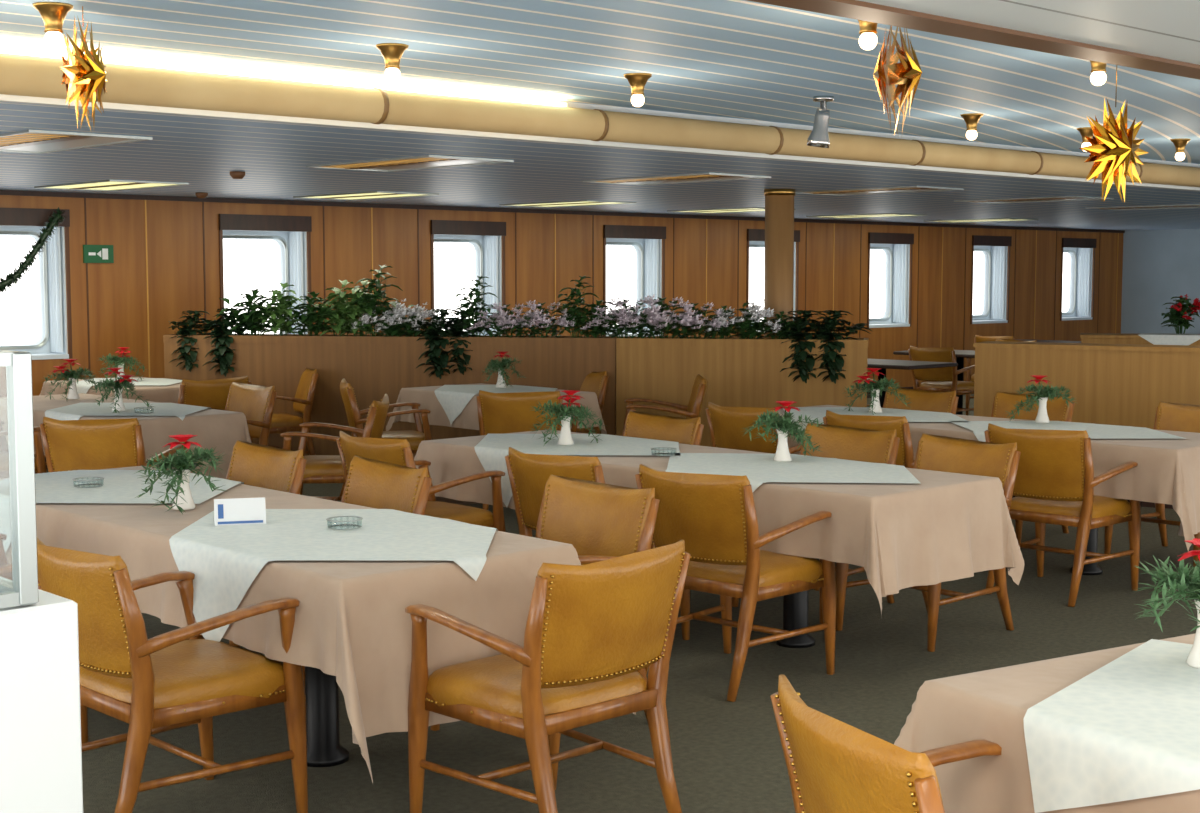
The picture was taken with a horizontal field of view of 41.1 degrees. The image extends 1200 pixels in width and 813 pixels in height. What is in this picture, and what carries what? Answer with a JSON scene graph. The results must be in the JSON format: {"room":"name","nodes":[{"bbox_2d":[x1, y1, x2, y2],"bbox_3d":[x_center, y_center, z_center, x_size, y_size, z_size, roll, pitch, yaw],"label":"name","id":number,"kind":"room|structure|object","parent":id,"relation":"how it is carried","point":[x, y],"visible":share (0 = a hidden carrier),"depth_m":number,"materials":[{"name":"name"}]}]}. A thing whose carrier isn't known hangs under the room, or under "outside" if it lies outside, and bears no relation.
{"room":"ship interior","nodes":[
{"label":"ship interior","id":0,"kind":"room"},
{"bbox_2d":[0,195,1123,456],"bbox_3d":[-1.280,-0.910,16.298,25.500,2.310,0.320,-4,7,-43],"label":"wall","id":1,"kind":"structure","parent":0,"point":[117,291],"depth_m":16.68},
{"bbox_2d":[0,208,72,359],"bbox_3d":[-4.809,-0.988,12.952,0.940,1.220,0.370,-4,7,-43],"label":"window","id":2,"kind":"structure","parent":1,"relation":"in","point":[52,343],"depth_m":13.17,"materials":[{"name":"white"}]},
{"bbox_2d":[0,207,66,292],"bbox_3d":[-4.705,-1.240,12.672,1.020,0.699,0.122,-4,7,-43],"label":"garland","id":3,"kind":"object","parent":2,"relation":"attached to","point":[13,278],"visible":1,"depth_m":12.81,"materials":[{"name":"green plant"}]},
{"bbox_2d":[83,245,113,262],"bbox_3d":[-4.170,-1.268,13.302,0.260,0.150,0.023,-4,7,-43],"label":"exit sign","id":4,"kind":"object","parent":1,"relation":"attached to","point":[91,253],"visible":1,"depth_m":13.29,"materials":[{"name":"green"}]},
{"bbox_2d":[219,214,311,333],"bbox_3d":[-3.115,-1.120,14.540,0.940,1.220,0.370,-4,7,-43],"label":"window","id":5,"kind":"structure","parent":1,"relation":"in","point":[292,234],"depth_m":14.66,"materials":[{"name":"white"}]},
{"bbox_2d":[430,220,505,335],"bbox_3d":[-1.422,-1.253,16.128,0.940,1.220,0.370,-4,7,-43],"label":"window","id":6,"kind":"structure","parent":1,"relation":"in","point":[487,238],"depth_m":16.30,"materials":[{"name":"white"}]},
{"bbox_2d":[0,190,1124,380],"bbox_3d":[-1.163,-0.925,16.172,25.500,2.160,0.020,-4,7,-43],"label":"trim","id":7,"kind":"structure","parent":1,"relation":"attached to","point":[2,192],"depth_m":16.23,"materials":[{"name":"brown"}]},
{"bbox_2d":[603,225,665,336],"bbox_3d":[0.271,-1.385,17.716,0.940,1.220,0.370,-4,7,-43],"label":"window","id":8,"kind":"structure","parent":1,"relation":"in","point":[648,242],"depth_m":17.90,"materials":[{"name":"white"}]},
{"bbox_2d":[746,229,799,331],"bbox_3d":[1.964,-1.517,19.304,0.940,1.220,0.370,-4,7,-43],"label":"window","id":9,"kind":"structure","parent":1,"relation":"in","point":[755,237],"depth_m":19.38,"materials":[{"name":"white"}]},
{"bbox_2d":[867,232,913,327],"bbox_3d":[3.657,-1.649,20.892,0.940,1.220,0.370,-4,7,-43],"label":"window","id":10,"kind":"structure","parent":1,"relation":"in","point":[896,246],"depth_m":21.12,"materials":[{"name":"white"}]},
{"bbox_2d":[970,235,1011,323],"bbox_3d":[5.351,-1.782,22.479,0.940,1.220,0.370,-4,7,-43],"label":"window","id":11,"kind":"structure","parent":1,"relation":"in","point":[995,249],"depth_m":22.71,"materials":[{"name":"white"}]},
{"bbox_2d":[1060,238,1096,320],"bbox_3d":[7.044,-1.914,24.067,0.940,1.220,0.370,-4,7,-43],"label":"window","id":12,"kind":"structure","parent":1,"relation":"in","point":[1080,250],"depth_m":24.30,"materials":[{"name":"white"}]},
{"bbox_2d":[0,0,1199,163],"bbox_3d":[4.535,-1.718,10.030,25.500,0.060,3.650,-4,7,-43],"label":"ceiling","id":13,"kind":"structure","parent":0,"point":[738,59],"depth_m":6.27,"materials":[{"name":"silver metal"}]},
{"bbox_2d":[33,2,72,48],"bbox_3d":[-1.739,-1.209,5.092,0.124,0.136,0.124,-4,7,-43],"label":"ceiling light","id":14,"kind":"object","parent":13,"relation":"attached to","point":[53,14],"depth_m":5.07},
{"bbox_2d":[60,6,107,132],"bbox_3d":[-1.653,-1.174,5.121,0.132,0.581,0.362,-1,5,-15],"label":"star","id":15,"kind":"object","parent":13,"relation":"hanging from","point":[83,74],"visible":1,"depth_m":5.09,"materials":[{"name":"gold metal"}]},
{"bbox_2d":[0,48,566,106],"bbox_3d":[-3.036,-1.265,5.219,7.850,0.015,0.040,-4,7,-43],"label":"strip","id":16,"kind":"object","parent":13,"relation":"attached to","point":[2,50],"visible":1,"depth_m":6.79,"materials":[{"name":"white"}]},
{"bbox_2d":[376,43,408,81],"bbox_3d":[-0.777,-1.284,5.993,0.124,0.136,0.124,-4,7,-43],"label":"ceiling light","id":17,"kind":"object","parent":13,"relation":"attached to","point":[392,53],"depth_m":5.97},
{"bbox_2d":[0,53,1199,186],"bbox_3d":[3.435,-1.671,11.207,25.500,0.158,0.158,-4,7,-43],"label":"tube","id":18,"kind":"object","parent":13,"relation":"attached to","point":[21,75],"visible":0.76,"depth_m":7.48,"materials":[{"name":"brown"}]},
{"bbox_2d":[0,46,1199,190],"bbox_3d":[3.349,-1.692,11.296,25.500,0.202,0.050,-4,7,-43],"label":"trim","id":19,"kind":"structure","parent":13,"relation":"attached to","point":[3,97],"depth_m":8.14,"materials":[{"name":"white paint"}]},
{"bbox_2d":[623,73,651,106],"bbox_3d":[0.162,-1.357,6.874,0.124,0.136,0.124,-4,7,-43],"label":"ceiling lamp","id":20,"kind":"object","parent":13,"relation":"attached to","point":[637,81],"depth_m":6.85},
{"bbox_2d":[807,96,833,147],"bbox_3d":[1.067,-1.375,7.753,0.110,0.247,0.134,-4,7,-43],"label":"ceiling spotlight","id":21,"kind":"object","parent":13,"relation":"attached to","point":[819,137],"depth_m":7.72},
{"bbox_2d":[858,20,877,49],"bbox_3d":[0.858,-1.211,5.119,0.124,0.136,0.124,-4,7,-43],"label":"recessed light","id":22,"kind":"object","parent":13,"relation":"attached to","point":[868,40],"depth_m":5.10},
{"bbox_2d":[873,26,921,137],"bbox_3d":[0.950,-1.185,5.097,0.148,0.650,0.405,4,6,40],"label":"star","id":23,"kind":"object","parent":13,"relation":"hanging from","point":[888,72],"visible":0.94,"depth_m":5.08,"materials":[{"name":"gold metal"}]},
{"bbox_2d":[960,113,983,139],"bbox_3d":[1.997,-1.501,8.595,0.124,0.136,0.124,-4,7,-43],"label":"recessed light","id":24,"kind":"object","parent":13,"relation":"attached to","point":[971,120],"depth_m":8.57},
{"bbox_2d":[1079,65,1147,201],"bbox_3d":[1.767,-0.986,5.486,0.130,0.569,0.354,3,6,35],"label":"star","id":25,"kind":"object","parent":13,"relation":"hanging from","point":[1114,152],"visible":0.97,"depth_m":5.46,"materials":[{"name":"gold metal"}]},
{"bbox_2d":[1170,138,1190,160],"bbox_3d":[3.694,-1.633,10.187,0.124,0.136,0.124,-4,7,-43],"label":"ceiling lamp","id":26,"kind":"object","parent":13,"relation":"attached to","point":[1180,144],"depth_m":10.16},
{"bbox_2d":[0,102,1199,230],"bbox_3d":[1.091,-1.833,13.692,25.500,0.060,6.600,-4,7,-43],"label":"ceiling","id":27,"kind":"structure","parent":0,"point":[202,153],"depth_m":11.06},
{"bbox_2d":[0,130,152,153],"bbox_3d":[-2.831,-1.325,8.033,0.620,0.012,1.240,-4,7,-43],"label":"recessed light","id":28,"kind":"object","parent":27,"relation":"in","point":[24,141],"visible":1,"depth_m":7.91,"materials":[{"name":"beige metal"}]},
{"bbox_2d":[34,180,188,190],"bbox_3d":[-3.666,-1.653,11.971,0.620,0.012,1.240,-4,7,-43],"label":"recessed light","id":29,"kind":"object","parent":27,"relation":"in","point":[101,185],"visible":1,"depth_m":11.96,"materials":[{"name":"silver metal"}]},
{"bbox_2d":[293,191,438,199],"bbox_3d":[-1.991,-1.784,13.542,0.620,0.012,1.240,-4,7,-43],"label":"recessed light","id":30,"kind":"object","parent":27,"relation":"in","point":[372,194],"visible":1,"depth_m":13.50,"materials":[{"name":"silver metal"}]},
{"bbox_2d":[306,155,513,171],"bbox_3d":[-1.156,-1.456,9.604,0.620,0.012,1.240,-4,7,-43],"label":"recessed light","id":31,"kind":"object","parent":27,"relation":"in","point":[422,161],"visible":1,"depth_m":9.56,"materials":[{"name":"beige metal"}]},
{"bbox_2d":[499,200,635,206],"bbox_3d":[-0.316,-1.915,15.113,0.620,0.012,1.240,-4,7,-43],"label":"recessed light","id":32,"kind":"object","parent":27,"relation":"in","point":[577,202],"visible":1,"depth_m":15.05,"materials":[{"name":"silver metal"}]},
{"bbox_2d":[582,172,770,184],"bbox_3d":[0.519,-1.587,11.175,0.620,0.012,1.240,-4,7,-43],"label":"recessed light","id":33,"kind":"object","parent":27,"relation":"in","point":[695,177],"visible":1,"depth_m":11.13,"materials":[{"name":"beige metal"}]},
{"bbox_2d":[667,207,795,212],"bbox_3d":[1.359,-2.046,16.683,0.620,0.012,1.240,-4,7,-43],"label":"recessed light","id":34,"kind":"object","parent":27,"relation":"in","point":[747,209],"visible":0.81,"depth_m":16.73,"materials":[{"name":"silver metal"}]},
{"bbox_2d":[806,213,926,217],"bbox_3d":[3.034,-2.176,18.254,0.620,0.012,1.240,-4,7,-43],"label":"recessed light","id":35,"kind":"object","parent":27,"relation":"in","point":[880,214],"visible":1,"depth_m":18.18,"materials":[{"name":"silver metal"}]},
{"bbox_2d":[796,186,963,195],"bbox_3d":[2.194,-1.718,12.745,0.620,0.012,1.240,-4,7,-43],"label":"recessed light","id":36,"kind":"object","parent":27,"relation":"in","point":[900,189],"visible":0.96,"depth_m":12.69,"materials":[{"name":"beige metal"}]},
{"bbox_2d":[924,218,1037,221],"bbox_3d":[4.709,-2.307,19.825,0.620,0.012,1.240,-4,7,-43],"label":"recessed light","id":37,"kind":"object","parent":27,"relation":"in","point":[991,219],"visible":1,"depth_m":19.78,"materials":[{"name":"silver metal"}]},
{"bbox_2d":[954,196,1113,203],"bbox_3d":[3.869,-1.848,14.316,0.620,0.012,1.240,-4,7,-43],"label":"recessed light","id":38,"kind":"object","parent":27,"relation":"in","point":[1056,198],"visible":1,"depth_m":14.23,"materials":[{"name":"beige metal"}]},
{"bbox_2d":[1086,204,1199,209],"bbox_3d":[5.544,-1.979,15.887,0.620,0.012,1.240,-4,7,-43],"label":"recessed light","id":39,"kind":"object","parent":27,"relation":"in","point":[1178,205],"visible":1,"depth_m":15.93,"materials":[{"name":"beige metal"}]},
{"bbox_2d":[47,394,1197,812],"bbox_3d":[4.008,0.745,10.943,25.700,0.100,15.300,-4,7,-43],"label":"floor","id":40,"kind":"structure","parent":0,"point":[728,756],"depth_m":5.82,"materials":[{"name":"carpet"}]},
{"bbox_2d":[0,421,46,477],"bbox_3d":[-3.804,0.363,9.804,0.627,0.858,0.649,-4,7,-43],"label":"dining chair","id":41,"kind":"object","parent":40,"relation":"on","point":[40,465],"visible":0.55,"depth_m":9.77,"materials":[{"name":"brown wood"}]},
{"bbox_2d":[0,576,82,812],"bbox_3d":[-1.549,0.854,2.997,0.840,1.000,0.830,-4,7,-43],"label":"pedestal","id":42,"kind":"object","parent":40,"relation":"on","point":[41,749],"depth_m":2.90,"materials":[{"name":"white paint"}]},
{"bbox_2d":[0,350,38,608],"bbox_3d":[-1.536,0.128,2.893,0.734,0.455,0.744,-4,7,-43],"label":"glass display case","id":43,"kind":"object","parent":42,"relation":"on","point":[23,590],"visible":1,"depth_m":2.86,"materials":[{"name":"silver metal"}]},
{"bbox_2d":[0,533,88,743],"bbox_3d":[-2.155,0.730,5.397,0.627,0.858,0.649,-4,7,-43],"label":"dining chair","id":44,"kind":"object","parent":40,"relation":"on","point":[5,568],"visible":0.02,"depth_m":5.43,"materials":[{"name":"brown wood"}]},
{"bbox_2d":[39,377,181,403],"bbox_3d":[-3.700,0.181,12.573,0.989,0.753,1.534,-4,7,-43],"label":"dining table","id":45,"kind":"object","parent":40,"relation":"on","point":[161,390],"visible":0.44,"depth_m":12.17,"materials":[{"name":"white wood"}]},
{"bbox_2d":[97,347,148,380],"bbox_3d":[-3.740,-0.312,12.517,0.386,0.295,0.410,-1,5,-12],"label":"flower vase","id":46,"kind":"object","parent":45,"relation":"on","point":[110,359],"visible":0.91,"depth_m":12.53,"materials":[{"name":"white ceramic"}]},
{"bbox_2d":[40,416,187,471],"bbox_3d":[-2.611,0.461,8.627,0.649,0.858,0.627,1,5,10],"label":"dining chair","id":47,"kind":"object","parent":40,"relation":"on","point":[69,445],"visible":0.39,"depth_m":8.33,"materials":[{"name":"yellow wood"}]},
{"bbox_2d":[0,393,250,478],"bbox_3d":[-3.269,0.363,10.381,1.015,0.753,2.502,-4,7,-43],"label":"dining table","id":48,"kind":"object","parent":40,"relation":"on","point":[220,429],"visible":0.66,"depth_m":9.73,"materials":[{"name":"fabric"}]},
{"bbox_2d":[42,359,108,399],"bbox_3d":[-3.549,-0.173,10.846,0.386,0.295,0.410,4,6,42],"label":"flower vase","id":49,"kind":"object","parent":48,"relation":"on","point":[71,375],"visible":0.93,"depth_m":10.79,"materials":[{"name":"white ceramic"}]},
{"bbox_2d":[91,368,153,412],"bbox_3d":[-3.005,-0.092,9.869,0.410,0.295,0.386,2,5,24],"label":"flower vase","id":50,"kind":"object","parent":48,"relation":"on","point":[118,385],"visible":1,"depth_m":9.82,"materials":[{"name":"white ceramic"}]},
{"bbox_2d":[37,538,307,812],"bbox_3d":[-1.272,0.792,4.651,0.627,0.858,0.649,-5,7,-44],"label":"dining chair","id":51,"kind":"object","parent":40,"relation":"on","point":[168,681],"visible":0.72,"depth_m":4.46,"materials":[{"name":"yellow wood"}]},
{"bbox_2d":[178,376,250,409],"bbox_3d":[-2.939,0.204,11.717,0.649,0.858,0.627,-4,7,-43],"label":"dining chair","id":52,"kind":"object","parent":40,"relation":"on","point":[213,394],"visible":0.13,"depth_m":11.42,"materials":[{"name":"leather"}]},
{"bbox_2d":[187,440,306,639],"bbox_3d":[-1.637,0.610,6.841,0.627,0.858,0.649,-4,7,-43],"label":"dining chair","id":53,"kind":"object","parent":40,"relation":"on","point":[252,464],"visible":0.22,"depth_m":6.98,"materials":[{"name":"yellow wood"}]},
{"bbox_2d":[225,382,276,445],"bbox_3d":[-2.545,0.288,10.711,0.627,0.858,0.649,-4,7,-43],"label":"dining chair","id":54,"kind":"object","parent":40,"relation":"on","point":[256,402],"visible":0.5,"depth_m":10.78,"materials":[{"name":"leather"}]},
{"bbox_2d":[250,368,318,454],"bbox_3d":[-2.570,0.126,12.654,0.627,0.858,0.649,-2,5,-26],"label":"dining chair","id":55,"kind":"object","parent":40,"relation":"on","point":[304,396],"visible":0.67,"depth_m":12.50,"materials":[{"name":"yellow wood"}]},
{"bbox_2d":[0,466,635,782],"bbox_3d":[-1.393,0.743,5.819,1.071,0.753,3.398,-4,7,-43],"label":"dining table","id":56,"kind":"object","parent":40,"relation":"on","point":[352,630],"visible":0.8,"depth_m":4.92,"materials":[{"name":"fabric"}]},
{"bbox_2d":[135,434,226,513],"bbox_3d":[-1.500,0.236,5.757,0.386,0.266,0.358,-4,7,-43],"label":"flower vase","id":57,"kind":"object","parent":56,"relation":"on","point":[183,500],"visible":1,"depth_m":5.73,"materials":[{"name":"white ceramic"}]},
{"bbox_2d":[214,497,265,525],"bbox_3d":[-1.223,0.354,5.433,0.170,0.085,0.070,-1,5,-15],"label":"tent card","id":58,"kind":"object","parent":56,"relation":"on","point":[236,511],"visible":1,"depth_m":5.42,"materials":[{"name":"white paper"}]},
{"bbox_2d":[229,456,431,686],"bbox_3d":[-1.039,0.660,6.236,0.627,0.858,0.649,-4,6,-40],"label":"dining chair","id":59,"kind":"object","parent":40,"relation":"on","point":[372,483],"visible":0.23,"depth_m":6.37,"materials":[{"name":"leather"}]},
{"bbox_2d":[280,394,388,500],"bbox_3d":[-1.593,0.371,9.714,0.627,0.858,0.649,0,5,0],"label":"dining chair","id":60,"kind":"object","parent":40,"relation":"on","point":[319,468],"visible":0.44,"depth_m":9.48,"materials":[{"name":"leather"}]},
{"bbox_2d":[339,378,431,496],"bbox_3d":[-1.508,0.244,11.236,0.627,0.858,0.649,-1,5,-13],"label":"dining chair","id":61,"kind":"object","parent":40,"relation":"on","point":[414,438],"visible":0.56,"depth_m":11.02,"materials":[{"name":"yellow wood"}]},
{"bbox_2d":[336,431,505,531],"bbox_3d":[-0.863,0.544,7.635,0.627,0.858,0.649,-4,7,-43],"label":"dining chair","id":62,"kind":"object","parent":40,"relation":"on","point":[395,451],"visible":0.32,"depth_m":7.51,"materials":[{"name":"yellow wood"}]},
{"bbox_2d":[386,383,606,433],"bbox_3d":[-0.766,0.248,11.767,0.908,0.753,1.500,-4,7,-43],"label":"dining table","id":63,"kind":"object","parent":40,"relation":"on","point":[455,406],"visible":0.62,"depth_m":11.57,"materials":[{"name":"fabric"}]},
{"bbox_2d":[482,352,524,387],"bbox_3d":[-0.730,-0.274,11.882,0.358,0.266,0.386,3,5,28],"label":"flower vase","id":64,"kind":"object","parent":63,"relation":"on","point":[497,365],"visible":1,"depth_m":11.86,"materials":[{"name":"white ceramic"}]},
{"bbox_2d":[163,265,872,457],"bbox_3d":[-0.734,-0.288,12.680,5.703,1.670,0.471,1,5,10],"label":"divider","id":65,"kind":"object","parent":40,"relation":"on","point":[744,370],"visible":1,"depth_m":12.56,"materials":[{"name":"brown wood"}]},
{"bbox_2d":[476,390,577,509],"bbox_3d":[-0.479,0.303,10.530,0.649,0.858,0.627,1,5,8],"label":"dining chair","id":66,"kind":"object","parent":40,"relation":"on","point":[498,413],"visible":0.22,"depth_m":10.24,"materials":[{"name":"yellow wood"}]},
{"bbox_2d":[431,475,659,730],"bbox_3d":[-0.183,0.712,5.621,0.649,0.858,0.627,5,7,45],"label":"dining chair","id":67,"kind":"object","parent":40,"relation":"on","point":[602,521],"visible":0.25,"depth_m":5.75,"materials":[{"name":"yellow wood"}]},
{"bbox_2d":[405,540,690,812],"bbox_3d":[-0.137,0.801,4.547,0.649,0.858,0.627,-4,7,-43],"label":"dining chair","id":68,"kind":"object","parent":40,"relation":"on","point":[590,629],"visible":1,"depth_m":4.37,"materials":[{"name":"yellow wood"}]},
{"bbox_2d":[570,371,608,433],"bbox_3d":[-0.324,0.154,12.314,0.627,0.858,0.649,-4,7,-43],"label":"dining chair","id":69,"kind":"object","parent":40,"relation":"on","point":[596,382],"visible":0.21,"depth_m":12.27,"materials":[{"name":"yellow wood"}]},
{"bbox_2d":[505,447,689,639],"bbox_3d":[-0.019,0.602,6.946,0.649,0.858,0.627,5,7,44],"label":"dining chair","id":70,"kind":"object","parent":40,"relation":"on","point":[529,474],"visible":0.35,"depth_m":6.80,"materials":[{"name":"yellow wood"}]},
{"bbox_2d":[622,411,703,445],"bbox_3d":[0.150,0.482,8.380,0.627,0.858,0.649,-4,7,-43],"label":"dining chair","id":71,"kind":"object","parent":40,"relation":"on","point":[637,424],"visible":0.07,"depth_m":8.53,"materials":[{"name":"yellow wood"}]},
{"bbox_2d":[622,374,706,434],"bbox_3d":[0.468,0.209,11.661,0.627,0.858,0.649,0,5,0],"label":"dining chair","id":72,"kind":"object","parent":40,"relation":"on","point":[693,410],"visible":0.41,"depth_m":11.45,"materials":[{"name":"leather"}]},
{"bbox_2d":[414,430,1023,647],"bbox_3d":[0.368,0.605,7.473,1.072,0.753,3.097,-4,7,-43],"label":"dining table","id":73,"kind":"object","parent":40,"relation":"on","point":[906,527],"visible":0.81,"depth_m":6.62,"materials":[{"name":"fabric"}]},
{"bbox_2d":[530,390,603,444],"bbox_3d":[-0.163,0.072,7.899,0.386,0.295,0.410,1,5,6],"label":"flower vase","id":74,"kind":"object","parent":73,"relation":"on","point":[563,413],"visible":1,"depth_m":7.91,"materials":[{"name":"white ceramic"}]},
{"bbox_2d":[741,401,825,461],"bbox_3d":[0.833,0.112,7.247,0.386,0.266,0.358,1,5,11],"label":"flower vase","id":75,"kind":"object","parent":73,"relation":"on","point":[785,425],"visible":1,"depth_m":7.22,"materials":[{"name":"white ceramic"}]},
{"bbox_2d":[635,464,836,701],"bbox_3d":[0.528,0.652,6.336,0.649,0.858,0.627,4,6,43],"label":"dining chair","id":76,"kind":"object","parent":40,"relation":"on","point":[715,516],"visible":0.76,"depth_m":6.12,"materials":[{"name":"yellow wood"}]},
{"bbox_2d":[706,402,801,453],"bbox_3d":[1.005,0.404,9.321,0.627,0.858,0.649,-4,6,-41],"label":"dining chair","id":77,"kind":"object","parent":40,"relation":"on","point":[725,424],"visible":0.17,"depth_m":9.10,"materials":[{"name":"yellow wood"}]},
{"bbox_2d":[764,189,795,336],"bbox_3d":[1.420,-0.588,12.728,0.250,2.260,0.250,-4,7,-43],"label":"column","id":78,"kind":"structure","parent":40,"relation":"on","point":[779,203],"depth_m":12.58,"materials":[{"name":"laminate"}]},
{"bbox_2d":[732,423,899,623],"bbox_3d":[1.048,0.538,7.706,0.649,0.858,0.627,5,7,45],"label":"dining chair","id":79,"kind":"object","parent":40,"relation":"on","point":[839,442],"visible":0.17,"depth_m":7.82,"materials":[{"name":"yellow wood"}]},
{"bbox_2d":[823,410,914,467],"bbox_3d":[1.613,0.448,8.794,0.627,0.858,0.649,-4,7,-43],"label":"dining chair","id":80,"kind":"object","parent":40,"relation":"on","point":[905,456],"visible":0.24,"depth_m":8.46,"materials":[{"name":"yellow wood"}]},
{"bbox_2d":[770,674,1001,812],"bbox_3d":[0.671,0.942,2.861,0.627,0.858,0.649,-2,5,-18],"label":"dining chair","id":81,"kind":"object","parent":40,"relation":"on","point":[833,765],"visible":0.96,"depth_m":2.70,"materials":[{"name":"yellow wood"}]},
{"bbox_2d":[867,359,957,407],"bbox_3d":[2.734,-0.061,15.529,0.800,0.745,1.200,-4,7,-43],"label":"dining table","id":82,"kind":"object","parent":40,"relation":"on","point":[884,364],"visible":0.33,"depth_m":15.21,"materials":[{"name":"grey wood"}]},
{"bbox_2d":[883,387,958,413],"bbox_3d":[1.898,0.326,10.252,0.627,0.858,0.649,-4,7,-43],"label":"dining chair","id":83,"kind":"object","parent":40,"relation":"on","point":[921,400],"visible":0.16,"depth_m":10.38,"materials":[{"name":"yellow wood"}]},
{"bbox_2d":[836,433,1020,651],"bbox_3d":[1.473,0.584,7.154,0.627,0.858,0.649,-4,6,-39],"label":"dining chair","id":84,"kind":"object","parent":40,"relation":"on","point":[934,452],"visible":0.25,"depth_m":7.17,"materials":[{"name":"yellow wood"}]},
{"bbox_2d":[893,350,974,414],"bbox_3d":[3.925,-0.223,17.467,0.800,0.745,1.200,-4,7,-43],"label":"side table","id":85,"kind":"object","parent":40,"relation":"on","point":[960,355],"visible":0.17,"depth_m":17.42,"materials":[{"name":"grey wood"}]},
{"bbox_2d":[908,346,974,411],"bbox_3d":[3.584,-0.202,16.595,0.627,0.858,0.649,-4,7,-43],"label":"dining chair","id":86,"kind":"object","parent":40,"relation":"on","point":[944,379],"visible":0.67,"depth_m":16.39,"materials":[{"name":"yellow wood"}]},
{"bbox_2d":[778,405,1199,574],"bbox_3d":[2.138,0.468,9.122,1.054,0.753,3.095,-4,7,-43],"label":"dining table","id":87,"kind":"object","parent":40,"relation":"on","point":[1167,471],"visible":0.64,"depth_m":8.07,"materials":[{"name":"fabric"}]},
{"bbox_2d":[843,368,910,414],"bbox_3d":[1.706,-0.085,9.793,0.410,0.295,0.386,-3,5,-29],"label":"flower vase","id":88,"kind":"object","parent":87,"relation":"on","point":[875,387],"visible":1,"depth_m":9.74,"materials":[{"name":"white ceramic"}]},
{"bbox_2d":[1006,375,1075,422],"bbox_3d":[2.509,-0.042,9.099,0.358,0.266,0.386,-2,5,-25],"label":"flower vase","id":89,"kind":"object","parent":87,"relation":"on","point":[1042,416],"visible":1,"depth_m":9.08,"materials":[{"name":"white ceramic"}]},
{"bbox_2d":[974,335,1014,342],"bbox_3d":[4.946,-0.445,19.515,0.627,0.858,0.649,-4,7,-43],"label":"dining chair","id":90,"kind":"object","parent":40,"relation":"on","point":[977,338],"visible":0.05,"depth_m":19.31,"materials":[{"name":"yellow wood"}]},
{"bbox_2d":[966,339,1036,414],"bbox_3d":[4.540,-0.322,18.040,0.627,0.858,0.649,-4,7,-43],"label":"dining chair","id":91,"kind":"object","parent":40,"relation":"on","point":[969,377],"visible":0.06,"depth_m":18.04,"materials":[{"name":"brown wood"}]},
{"bbox_2d":[991,391,1074,543],"bbox_3d":[2.507,0.363,9.811,0.627,0.858,0.649,-4,7,-43],"label":"dining chair","id":92,"kind":"object","parent":40,"relation":"on","point":[1057,410],"visible":0.15,"depth_m":9.94,"materials":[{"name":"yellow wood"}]},
{"bbox_2d":[894,633,1199,812],"bbox_3d":[1.508,0.991,2.847,1.074,0.753,2.078,-3,6,-31],"label":"dining table","id":93,"kind":"object","parent":40,"relation":"on","point":[1117,729],"visible":0.91,"depth_m":3.15,"materials":[{"name":"fabric"}]},
{"bbox_2d":[1133,538,1199,668],"bbox_3d":[1.316,0.427,3.462,0.386,0.266,0.358,-1,5,-7],"label":"flower vase","id":94,"kind":"object","parent":93,"relation":"on","point":[1190,581],"visible":1,"depth_m":3.45,"materials":[{"name":"white ceramic"}]},
{"bbox_2d":[984,423,1140,606],"bbox_3d":[2.313,0.510,8.038,0.649,0.858,0.627,5,7,44],"label":"dining chair","id":95,"kind":"object","parent":40,"relation":"on","point":[1055,481],"visible":0.73,"depth_m":7.82,"materials":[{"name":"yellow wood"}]},
{"bbox_2d":[973,341,1199,508],"bbox_3d":[4.110,0.142,10.947,3.075,1.100,0.364,3,5,30],"label":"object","id":96,"kind":"structure","parent":40,"relation":"on","point":[1109,384],"depth_m":11.10,"materials":[{"name":"brown wood"}]},
{"bbox_2d":[1080,333,1199,345],"bbox_3d":[5.584,-0.054,13.396,3.020,1.085,0.430,1,5,17],"label":"dining table","id":97,"kind":"object","parent":40,"relation":"on","point":[1098,338],"visible":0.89,"depth_m":13.47,"materials":[{"name":"fabric"}]},
{"bbox_2d":[1161,294,1199,333],"bbox_3d":[4.921,-0.781,13.515,0.436,0.336,0.334,-4,7,-43],"label":"flower arrangement","id":98,"kind":"object","parent":97,"relation":"on","point":[1178,314],"visible":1,"depth_m":13.49,"materials":[{"name":"green plant"}]},
{"bbox_2d":[1104,402,1199,566],"bbox_3d":[3.261,0.429,9.012,0.627,0.858,0.649,-4,7,-43],"label":"dining chair","id":99,"kind":"object","parent":40,"relation":"on","point":[1169,416],"visible":0.17,"depth_m":9.24,"materials":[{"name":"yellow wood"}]},
{"bbox_2d":[858,0,1199,64],"bbox_3d":[7.447,-1.272,6.961,25.500,0.060,5.050,-4,7,-43],"label":"ceiling","id":100,"kind":"structure","parent":0,"point":[1168,29],"depth_m":4.16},
{"bbox_2d":[1076,127,1093,151],"bbox_3d":[2.864,-1.568,9.408,0.124,0.136,0.124,-4,7,-43],"label":"ceiling light","id":101,"kind":"object","parent":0,"point":[1084,131],"depth_m":9.38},
{"bbox_2d":[1089,60,1106,85],"bbox_3d":[1.900,-1.292,6.096,0.124,0.136,0.124,-4,7,-43],"label":"ceiling light","id":102,"kind":"object","parent":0,"point":[1098,77],"depth_m":6.08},
{"bbox_2d":[1121,229,1199,333],"bbox_3d":[13.344,-1.269,19.453,0.150,2.500,15.100,-4,7,-43],"label":"wall","id":103,"kind":"structure","parent":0,"point":[1159,266],"depth_m":24.44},
{"bbox_2d":[748,0,1199,79],"bbox_3d":[5.739,-1.482,8.765,25.500,0.202,0.135,-4,7,-43],"label":"ceiling beam","id":104,"kind":"structure","parent":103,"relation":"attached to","point":[853,9],"depth_m":4.36,"materials":[{"name":"brown"}]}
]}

